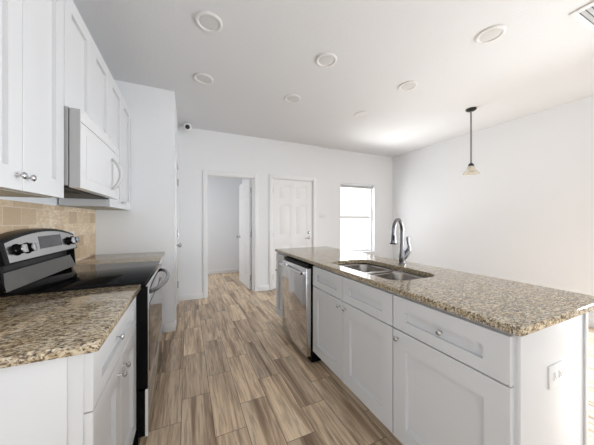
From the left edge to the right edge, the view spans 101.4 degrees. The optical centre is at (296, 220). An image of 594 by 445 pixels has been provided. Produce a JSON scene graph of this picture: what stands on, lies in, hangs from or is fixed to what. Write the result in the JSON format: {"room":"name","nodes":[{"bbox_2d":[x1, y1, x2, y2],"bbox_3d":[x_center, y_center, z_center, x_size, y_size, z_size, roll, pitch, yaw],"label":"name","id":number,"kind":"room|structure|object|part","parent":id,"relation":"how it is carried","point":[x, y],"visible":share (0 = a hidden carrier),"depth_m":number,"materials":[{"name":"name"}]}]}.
{"room":"kitchen","nodes":[
{"label":"kitchen","id":0,"kind":"room"},
{"bbox_2d":[0,197,93,261],"bbox_3d":[-0.514,-0.113,-1.125,0.120,2.750,10.370,0,0,-24],"label":"wall","id":1,"kind":"structure","parent":0,"point":[49,201],"depth_m":1.56,"materials":[{"name":"paint"}]},
{"bbox_2d":[0,0,63,197],"bbox_3d":[-1.140,-0.643,0.844,0.331,1.066,0.665,0,0,-24],"label":"upper cabinet","id":2,"kind":"object","parent":1,"relation":"attached to","point":[31,31],"visible":1,"depth_m":0.96,"materials":[{"name":"paint"}]},
{"bbox_3d":[-0.957,-0.642,0.745,0.022,1.062,0.328,0,0,-24],"label":"door","id":3,"kind":"part","parent":2,"relation":"part of","materials":[{"name":"paint"}]},
{"bbox_3d":[-0.987,-0.163,0.872,0.028,0.025,0.025,0,0,-24],"label":"knob","id":4,"kind":"part","parent":2,"relation":"part of","materials":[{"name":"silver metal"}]},
{"bbox_3d":[-1.010,-0.163,0.925,0.028,0.025,0.025,0,0,-24],"label":"knob","id":5,"kind":"part","parent":2,"relation":"part of","materials":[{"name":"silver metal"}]},
{"bbox_3d":[-1.093,-0.642,1.047,0.022,1.062,0.327,0,0,-24],"label":"door","id":6,"kind":"part","parent":2,"relation":"part of","materials":[{"name":"paint"}]},
{"bbox_2d":[0,199,95,261],"bbox_3d":[-1.611,0.119,1.473,0.010,0.457,2.249,0,0,-24],"label":"tile backsplash","id":7,"kind":"structure","parent":1,"relation":"attached to","point":[14,215],"depth_m":1.73,"materials":[{"name":"tile"}]},
{"bbox_2d":[64,0,108,136],"bbox_3d":[-1.447,-0.874,1.492,0.303,0.603,0.765,0,0,-24],"label":"upper cabinet","id":8,"kind":"object","parent":1,"relation":"attached to","point":[86,72],"visible":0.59,"depth_m":1.45,"materials":[{"name":"paint"}]},
{"bbox_3d":[-1.241,-0.873,1.376,0.022,0.599,0.378,0,0,-24],"label":"door","id":9,"kind":"part","parent":8,"relation":"part of","materials":[{"name":"paint"}]},
{"bbox_2d":[64,106,122,199],"bbox_3d":[-1.385,-0.366,1.518,0.438,0.407,0.757,0,0,-24],"label":"microwave","id":10,"kind":"object","parent":8,"relation":"attached to","point":[92,168],"visible":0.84,"depth_m":1.35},
{"bbox_3d":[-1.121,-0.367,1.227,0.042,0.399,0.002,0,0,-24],"label":"door","id":11,"kind":"part","parent":10,"relation":"part of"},
{"bbox_3d":[-1.236,-0.335,1.494,0.049,0.334,0.579,0,0,-24],"label":"door","id":12,"kind":"part","parent":10,"relation":"part of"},
{"bbox_3d":[-1.391,-0.335,1.836,0.048,0.334,0.167,0,0,-24],"label":"control panel","id":13,"kind":"part","parent":10,"relation":"part of","materials":[{"name":"white plastic"}]},
{"bbox_3d":[-1.283,-0.330,1.738,0.072,0.228,0.028,0,0,-24],"label":"handle","id":14,"kind":"part","parent":10,"relation":"part of","materials":[{"name":"white plastic"}]},
{"bbox_3d":[-1.398,-0.873,1.724,0.022,0.599,0.377,0,0,-24],"label":"door","id":15,"kind":"part","parent":8,"relation":"part of","materials":[{"name":"paint"}]},
{"bbox_2d":[59,71,130,210],"bbox_3d":[-1.754,-0.643,2.208,0.331,1.066,0.788,0,0,-24],"label":"upper cabinet","id":16,"kind":"object","parent":1,"relation":"attached to","point":[119,112],"visible":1,"depth_m":2.19,"materials":[{"name":"paint"}]},
{"bbox_3d":[-1.558,-0.642,2.081,0.022,1.062,0.390,0,0,-24],"label":"door","id":17,"kind":"part","parent":16,"relation":"part of","materials":[{"name":"paint"}]},
{"bbox_3d":[-1.719,-0.642,2.438,0.022,1.062,0.386,0,0,-24],"label":"door","id":18,"kind":"part","parent":16,"relation":"part of","materials":[{"name":"paint"}]},
{"bbox_2d":[96,80,174,332],"bbox_3d":[-1.769,-0.113,2.702,0.732,2.750,0.120,0,0,-24],"label":"wall","id":19,"kind":"structure","parent":0,"point":[149,226],"depth_m":2.70,"materials":[{"name":"paint"}]},
{"bbox_2d":[164,319,175,332],"bbox_3d":[-1.677,1.215,3.276,0.121,0.095,1.120,0,0,-24],"label":"baseboard","id":20,"kind":"structure","parent":19,"relation":"attached to","point":[168,327],"depth_m":2.77,"materials":[{"name":"paint"}]},
{"bbox_2d":[175,102,177,157],"bbox_3d":[-1.719,-0.113,3.338,0.120,2.750,1.000,0,0,-24],"label":"wall","id":21,"kind":"structure","parent":0,"point":[176,122],"depth_m":3.33,"materials":[{"name":"paint"}]},
{"bbox_2d":[175,150,178,324],"bbox_3d":[-1.691,0.211,3.296,0.136,2.102,0.924,0,0,-24],"label":"door frame","id":22,"kind":"structure","parent":21,"relation":"attached to","point":[176,158],"depth_m":2.94,"materials":[{"name":"paint"}]},
{"bbox_2d":[177,179,181,287],"bbox_3d":[-1.633,0.246,3.326,0.116,2.017,0.781,0,0,-24],"label":"door","id":23,"kind":"structure","parent":21,"relation":"in","point":[179,245],"depth_m":3.67,"materials":[{"name":"paint"}]},
{"bbox_2d":[208,176,251,275],"bbox_3d":[-2.007,-0.113,4.898,2.340,2.750,1.800,0,0,-24],"label":"wall","id":24,"kind":"structure","parent":0,"point":[223,193],"depth_m":5.85,"materials":[{"name":"paint"}]},
{"bbox_2d":[208,268,251,281],"bbox_3d":[-1.985,1.215,4.842,2.095,0.095,1.680,0,0,-24],"label":"baseboard","id":25,"kind":"structure","parent":24,"relation":"attached to","point":[233,269],"depth_m":5.84,"materials":[{"name":"paint"}]},
{"bbox_2d":[178,126,392,294],"bbox_3d":[0.158,-0.113,4.825,4.524,2.750,0.170,0,0,-24],"label":"wall","id":26,"kind":"structure","parent":0,"point":[199,150],"depth_m":4.41,"materials":[{"name":"paint"}]},
{"bbox_2d":[179,285,268,300],"bbox_3d":[0.190,1.215,4.755,4.493,0.095,0.044,0,0,-24],"label":"baseboard","id":27,"kind":"structure","parent":26,"relation":"attached to","point":[193,296],"depth_m":3.91,"materials":[{"name":"paint"}]},
{"bbox_2d":[203,170,257,297],"bbox_3d":[-1.143,0.216,4.214,0.915,2.092,0.156,0,0,-24],"label":"door frame","id":28,"kind":"structure","parent":26,"relation":"attached to","point":[206,173],"depth_m":4.18,"materials":[{"name":"paint"}]},
{"bbox_2d":[236,180,250,289],"bbox_3d":[-1.056,0.251,4.772,0.106,2.007,0.792,0,0,-27],"label":"door","id":29,"kind":"structure","parent":26,"relation":"in","point":[244,236],"depth_m":4.69,"materials":[{"name":"paint"}]},
{"bbox_2d":[273,179,311,288],"bbox_3d":[-0.076,0.242,4.640,0.824,2.029,0.106,0,0,-24],"label":"door","id":30,"kind":"structure","parent":26,"relation":"in","point":[292,199],"depth_m":4.63,"materials":[{"name":"paint"}]},
{"bbox_2d":[269,174,315,289],"bbox_3d":[-0.093,0.206,4.687,0.971,2.112,0.156,0,0,-24],"label":"door frame","id":31,"kind":"structure","parent":26,"relation":"attached to","point":[271,176],"depth_m":4.46,"materials":[{"name":"paint"}]},
{"bbox_2d":[319,212,325,217],"bbox_3d":[0.516,-0.116,4.920,0.160,0.115,0.010,0,0,-24],"label":"wall switch","id":32,"kind":"object","parent":26,"relation":"attached to","point":[321,214],"visible":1,"depth_m":4.92,"materials":[{"name":"white plastic"}]},
{"bbox_2d":[340,183,375,252],"bbox_3d":[1.304,-0.052,5.338,0.970,1.512,0.165,0,0,-24],"label":"window","id":33,"kind":"structure","parent":26,"relation":"in","point":[344,185],"depth_m":5.45,"materials":[{"name":"plastic"}]},
{"bbox_3d":[1.286,-0.079,5.379,0.820,0.053,0.056,0,0,-24],"label":"meeting rail","id":34,"kind":"part","parent":33,"relation":"part of","materials":[{"name":"plastic"}]},
{"bbox_3d":[1.317,0.691,5.311,0.970,0.026,0.105,0,0,-24],"label":"sill","id":35,"kind":"part","parent":33,"relation":"part of","materials":[{"name":"paint"}]},
{"bbox_2d":[73,0,593,156],"bbox_3d":[1.540,-1.548,0.721,5.600,0.120,12.450,0,0,-24],"label":"ceiling","id":36,"kind":"structure","parent":0,"point":[264,52],"depth_m":2.26,"materials":[{"name":"paint"}]},
{"bbox_2d":[183,123,191,130],"bbox_3d":[-1.681,-1.439,3.736,0.122,0.121,0.122,0,0,-24],"label":"security camera","id":37,"kind":"object","parent":36,"relation":"attached to","point":[186,126],"visible":1,"depth_m":3.69,"materials":[{"name":"white plastic"}]},
{"bbox_2d":[193,73,212,83],"bbox_3d":[-0.978,-1.481,2.543,0.196,0.013,0.196,0,0,-24],"label":"recessed light","id":38,"kind":"object","parent":36,"relation":"in","point":[202,78],"visible":1,"depth_m":2.53,"materials":[{"name":"white plastic"}]},
{"bbox_2d":[195,11,222,32],"bbox_3d":[-0.658,-1.481,1.820,0.196,0.013,0.196,0,0,-24],"label":"recessed light","id":39,"kind":"object","parent":36,"relation":"in","point":[207,21],"visible":1,"depth_m":1.81,"materials":[{"name":"white plastic"}]},
{"bbox_2d":[285,94,300,102],"bbox_3d":[-0.054,-1.481,2.958,0.196,0.013,0.196,0,0,-24],"label":"recessed light","id":40,"kind":"object","parent":36,"relation":"in","point":[292,98],"visible":1,"depth_m":2.94,"materials":[{"name":"white plastic"}]},
{"bbox_2d":[316,53,336,66],"bbox_3d":[0.271,-1.481,2.249,0.196,0.013,0.196,0,0,-24],"label":"recessed light","id":41,"kind":"object","parent":36,"relation":"in","point":[324,59],"visible":1,"depth_m":2.24,"materials":[{"name":"white plastic"}]},
{"bbox_2d":[355,111,368,117],"bbox_3d":[0.906,-1.481,3.396,0.196,0.013,0.196,0,0,-24],"label":"recessed light","id":42,"kind":"object","parent":36,"relation":"in","point":[361,114],"visible":1,"depth_m":3.39,"materials":[{"name":"white plastic"}]},
{"bbox_2d":[398,81,417,90],"bbox_3d":[1.221,-1.481,2.682,0.196,0.013,0.196,0,0,-24],"label":"recessed light","id":43,"kind":"object","parent":36,"relation":"in","point":[409,85],"visible":1,"depth_m":2.67,"materials":[{"name":"white plastic"}]},
{"bbox_2d":[462,107,480,174],"bbox_3d":[2.316,-1.056,3.238,0.210,0.863,0.210,0,0,-24],"label":"pendant light","id":44,"kind":"object","parent":36,"relation":"hanging from","point":[471,170],"visible":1,"depth_m":3.23,"materials":[{"name":"brown metal"}]},
{"bbox_3d":[2.316,-1.108,3.238,0.020,0.700,0.019,0,0,-24],"label":"rod","id":45,"kind":"part","parent":44,"relation":"part of","materials":[{"name":"silver metal"}]},
{"bbox_3d":[2.316,-0.676,3.238,0.210,0.103,0.210,0,0,-24],"label":"lamp shade","id":46,"kind":"part","parent":44,"relation":"part of","materials":[{"name":"beige glass"}]},
{"bbox_2d":[475,25,505,43],"bbox_3d":[1.542,-1.481,1.943,0.196,0.013,0.196,0,0,-24],"label":"recessed light","id":47,"kind":"object","parent":36,"relation":"in","point":[490,34],"visible":1,"depth_m":1.93,"materials":[{"name":"white plastic"}]},
{"bbox_2d":[569,1,593,30],"bbox_3d":[2.184,-1.482,1.671,0.355,0.012,0.335,0,0,-24],"label":"ceiling vent","id":48,"kind":"object","parent":36,"relation":"in","point":[578,15],"visible":1,"depth_m":1.76,"materials":[{"name":"white plastic"}]},
{"bbox_2d":[140,272,593,444],"bbox_3d":[1.540,1.312,0.721,5.600,0.100,12.450,0,0,-24],"label":"floor","id":49,"kind":"structure","parent":0,"point":[230,374],"depth_m":1.85,"materials":[{"name":"brown wood"}]},
{"bbox_2d":[0,297,135,444],"bbox_3d":[-1.005,0.821,0.899,0.641,0.883,0.674,0,0,-24],"label":"base cabinet","id":50,"kind":"object","parent":49,"relation":"on","point":[88,398],"visible":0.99,"depth_m":0.70,"materials":[{"name":"paint"}]},
{"bbox_3d":[-0.906,0.821,0.576,0.556,0.883,0.004,0,0,-24],"label":"panel","id":51,"kind":"part","parent":50,"relation":"part of","materials":[{"name":"paint"}]},
{"bbox_2d":[0,284,140,368],"bbox_3d":[-1.000,0.363,0.891,0.625,0.030,0.697,0,0,-24],"label":"countertop","id":52,"kind":"structure","parent":50,"relation":"on","point":[40,327],"depth_m":0.83,"materials":[{"name":"stone"}]},
{"bbox_3d":[-0.681,0.852,0.866,0.022,0.570,0.329,0,0,-24],"label":"door","id":53,"kind":"part","parent":50,"relation":"part of","materials":[{"name":"paint"}]},
{"bbox_3d":[-0.750,0.476,1.018,0.022,0.172,0.662,0,0,-24],"label":"drawer","id":54,"kind":"part","parent":50,"relation":"part of","materials":[{"name":"paint"}]},
{"bbox_3d":[-0.741,0.487,1.021,0.028,0.025,0.025,0,0,-24],"label":"knob","id":55,"kind":"part","parent":50,"relation":"part of","materials":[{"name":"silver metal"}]},
{"bbox_3d":[-0.712,0.627,0.996,0.028,0.025,0.025,0,0,-24],"label":"knob","id":56,"kind":"part","parent":50,"relation":"part of","materials":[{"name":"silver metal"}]},
{"bbox_3d":[-0.742,0.627,1.061,0.028,0.025,0.025,0,0,-24],"label":"knob","id":57,"kind":"part","parent":50,"relation":"part of","materials":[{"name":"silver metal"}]},
{"bbox_3d":[-0.818,0.852,1.170,0.022,0.570,0.329,0,0,-24],"label":"door","id":58,"kind":"part","parent":50,"relation":"part of","materials":[{"name":"paint"}]},
{"bbox_2d":[0,228,169,444],"bbox_3d":[-1.258,0.654,1.606,0.738,1.216,0.808,0,0,-24],"label":"range","id":59,"kind":"object","parent":49,"relation":"on","point":[33,260],"visible":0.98,"depth_m":1.37,"materials":[{"name":"black metal"}]},
{"bbox_3d":[-1.387,0.144,1.218,0.035,0.059,0.060,0,0,-24],"label":"control knob","id":60,"kind":"part","parent":59,"relation":"part of","materials":[{"name":"black plastic"}]},
{"bbox_3d":[-1.421,0.144,1.296,0.035,0.059,0.060,0,0,-24],"label":"control knob","id":61,"kind":"part","parent":59,"relation":"part of","materials":[{"name":"black ceramic"}]},
{"bbox_3d":[-1.525,0.132,1.492,0.025,0.136,0.760,0,0,-24],"label":"control panel","id":62,"kind":"part","parent":59,"relation":"part of","materials":[{"name":"metal"}]},
{"bbox_3d":[-1.620,0.144,1.738,0.035,0.059,0.060,0,0,-24],"label":"control knob","id":63,"kind":"part","parent":59,"relation":"part of","materials":[{"name":"black plastic"}]},
{"bbox_2d":[0,261,159,296],"bbox_3d":[-1.276,0.351,1.598,0.585,0.022,0.808,0,0,-24],"label":"cooktop","id":64,"kind":"object","parent":59,"relation":"in","point":[71,277],"depth_m":1.43,"materials":[{"name":"black glass"}]},
{"bbox_3d":[-1.017,0.647,1.715,0.046,0.560,0.802,0,0,-24],"label":"oven door","id":65,"kind":"part","parent":59,"relation":"part of","materials":[{"name":"metal"}]},
{"bbox_3d":[-1.002,1.070,1.721,0.014,0.265,0.802,0,0,-24],"label":"storage drawer","id":66,"kind":"part","parent":59,"relation":"part of","materials":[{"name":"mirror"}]},
{"bbox_3d":[-0.963,0.409,1.739,0.090,0.026,0.702,0,0,-24],"label":"handle","id":67,"kind":"part","parent":59,"relation":"part of","materials":[{"name":"metal"}]},
{"bbox_2d":[159,257,162,321],"bbox_3d":[-1.632,0.821,2.292,0.641,0.883,0.739,0,0,-24],"label":"base cabinet","id":68,"kind":"object","parent":49,"relation":"on","point":[161,260],"visible":0.05,"depth_m":2.72,"materials":[{"name":"paint"}]},
{"bbox_2d":[75,252,164,265],"bbox_3d":[-1.631,0.363,2.291,0.625,0.030,0.741,0,0,-24],"label":"countertop","id":69,"kind":"structure","parent":68,"relation":"on","point":[146,256],"depth_m":2.25,"materials":[{"name":"stone"}]},
{"bbox_3d":[-1.438,0.852,2.546,0.022,0.570,0.376,0,0,-24],"label":"door","id":70,"kind":"part","parent":68,"relation":"part of","materials":[{"name":"paint"}]},
{"bbox_2d":[275,253,286,318],"bbox_3d":[0.043,0.821,2.941,0.553,0.883,0.361,0,0,-24],"label":"base cabinet","id":71,"kind":"object","parent":49,"relation":"on","point":[279,257],"visible":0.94,"depth_m":2.93,"materials":[{"name":"paint"}]},
{"bbox_2d":[279,256,320,362],"bbox_3d":[0.196,0.813,2.484,0.610,0.858,0.591,0,0,-24],"label":"dishwasher","id":72,"kind":"object","parent":49,"relation":"on","point":[297,274],"visible":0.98,"depth_m":2.24,"materials":[{"name":"silver metal"}]},
{"bbox_3d":[-0.061,0.462,2.369,0.047,0.030,0.520,0,0,-24],"label":"handle","id":73,"kind":"part","parent":72,"relation":"part of","materials":[{"name":"metal"}]},
{"bbox_3d":[-0.017,0.802,2.388,0.050,0.770,0.583,0,0,-24],"label":"door","id":74,"kind":"part","parent":72,"relation":"part of","materials":[{"name":"metal"}]},
{"bbox_2d":[313,263,425,432],"bbox_3d":[0.549,0.821,1.816,0.553,0.883,0.907,0,0,-24],"label":"base cabinet","id":75,"kind":"object","parent":49,"relation":"on","point":[353,327],"visible":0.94,"depth_m":1.58,"materials":[{"name":"paint"}]},
{"bbox_3d":[0.240,0.854,1.925,0.022,0.567,0.446,0,0,-24],"label":"door","id":76,"kind":"part","parent":75,"relation":"part of","materials":[{"name":"paint"}]},
{"bbox_3d":[0.240,0.479,1.925,0.022,0.170,0.446,0,0,-24],"label":"false drawer","id":77,"kind":"part","parent":75,"relation":"part of","materials":[{"name":"paint"}]},
{"bbox_3d":[0.426,0.479,1.512,0.022,0.170,0.451,0,0,-24],"label":"false drawer","id":78,"kind":"part","parent":75,"relation":"part of","materials":[{"name":"paint"}]},
{"bbox_3d":[0.426,0.854,1.512,0.022,0.567,0.451,0,0,-24],"label":"door","id":79,"kind":"part","parent":75,"relation":"part of","materials":[{"name":"paint"}]},
{"bbox_2d":[275,246,593,336],"bbox_3d":[0.561,0.363,2.051,0.738,0.030,2.444,0,0,-24],"label":"countertop","id":80,"kind":"structure","parent":75,"relation":"on","point":[520,309],"depth_m":1.18,"materials":[{"name":"stone"}]},
{"bbox_2d":[340,263,427,280],"bbox_3d":[0.592,0.480,1.807,0.402,0.203,0.749,0,0,-24],"label":"sink","id":81,"kind":"object","parent":80,"relation":"in","point":[379,271],"visible":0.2,"depth_m":1.84,"materials":[{"name":"metal"}]},
{"bbox_3d":[0.513,0.481,1.982,0.402,0.202,0.366,0,0,-24],"label":"bowl","id":82,"kind":"part","parent":81,"relation":"part of","materials":[{"name":"metal"}]},
{"bbox_3d":[0.671,0.481,1.631,0.402,0.202,0.362,0,0,-24],"label":"bowl","id":83,"kind":"part","parent":81,"relation":"part of","materials":[{"name":"metal"}]},
{"bbox_2d":[390,218,410,264],"bbox_3d":[0.796,0.163,1.901,0.275,0.372,0.086,0,0,-40],"label":"kitchen faucet","id":84,"kind":"object","parent":80,"relation":"on","point":[403,254],"visible":0.99,"depth_m":1.94,"materials":[{"name":"silver metal"}]},
{"bbox_3d":[0.783,0.083,1.889,0.029,0.211,0.219,0,0,41],"label":"spout","id":85,"kind":"part","parent":84,"relation":"part of","materials":[{"name":"silver metal"}]},
{"bbox_3d":[0.898,0.185,1.959,0.033,0.116,0.033,0,0,-40],"label":"lever","id":86,"kind":"part","parent":84,"relation":"part of","materials":[{"name":"silver metal"}]},
{"bbox_2d":[393,294,587,444],"bbox_3d":[0.855,0.821,1.155,0.567,0.883,0.545,0,0,-24],"label":"base cabinet","id":87,"kind":"object","parent":49,"relation":"on","point":[458,380],"visible":0.89,"depth_m":0.97,"materials":[{"name":"paint"}]},
{"bbox_3d":[0.620,0.486,1.060,0.028,0.025,0.025,0,0,-24],"label":"knob","id":88,"kind":"part","parent":87,"relation":"part of","materials":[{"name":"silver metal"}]},
{"bbox_3d":[0.627,0.479,1.064,0.022,0.170,0.516,0,0,-24],"label":"drawer","id":89,"kind":"part","parent":87,"relation":"part of","materials":[{"name":"paint"}]},
{"bbox_3d":[0.627,0.854,1.064,0.022,0.567,0.516,0,0,-24],"label":"door","id":90,"kind":"part","parent":87,"relation":"part of","materials":[{"name":"paint"}]},
{"bbox_3d":[0.983,0.821,0.927,0.516,0.883,0.012,0,0,-24],"label":"panel","id":91,"kind":"part","parent":87,"relation":"part of","materials":[{"name":"paint"}]},
{"bbox_2d":[548,359,565,389],"bbox_3d":[0.979,0.576,0.914,0.128,0.084,0.008,0,0,-24],"label":"power outlet","id":92,"kind":"object","parent":87,"relation":"attached to","point":[557,371],"visible":1,"depth_m":0.91,"materials":[{"name":"white plastic"}]},
{"bbox_2d":[554,371,557,380],"bbox_3d":[0.962,0.576,0.903,0.030,0.029,0.002,0,0,-24],"label":"socket","id":93,"kind":"object","parent":92,"relation":"attached to","point":[555,372],"depth_m":0.90,"materials":[{"name":"white plastic"}]},
{"bbox_2d":[559,368,562,377],"bbox_3d":[0.999,0.576,0.920,0.030,0.029,0.002,0,0,-24],"label":"socket","id":94,"kind":"object","parent":92,"relation":"attached to","point":[560,369],"depth_m":0.92,"materials":[{"name":"white plastic"}]},
{"bbox_3d":[1.212,0.821,1.020,0.026,0.883,0.005,0,0,-24],"label":"corner trim","id":95,"kind":"part","parent":87,"relation":"part of","materials":[{"name":"paint"}]},
{"bbox_2d":[393,95,593,318],"bbox_3d":[4.378,-0.113,1.104,0.120,2.750,10.420,0,0,-24],"label":"wall","id":96,"kind":"structure","parent":0,"point":[527,217],"depth_m":3.62,"materials":[{"name":"paint"}]},
{"bbox_2d":[588,318,593,327],"bbox_3d":[3.320,1.215,3.293,0.014,0.095,5.280,0,0,-24],"label":"baseboard","id":97,"kind":"structure","parent":96,"relation":"attached to","point":[590,321],"depth_m":2.89,"materials":[{"name":"paint"}]}
]}

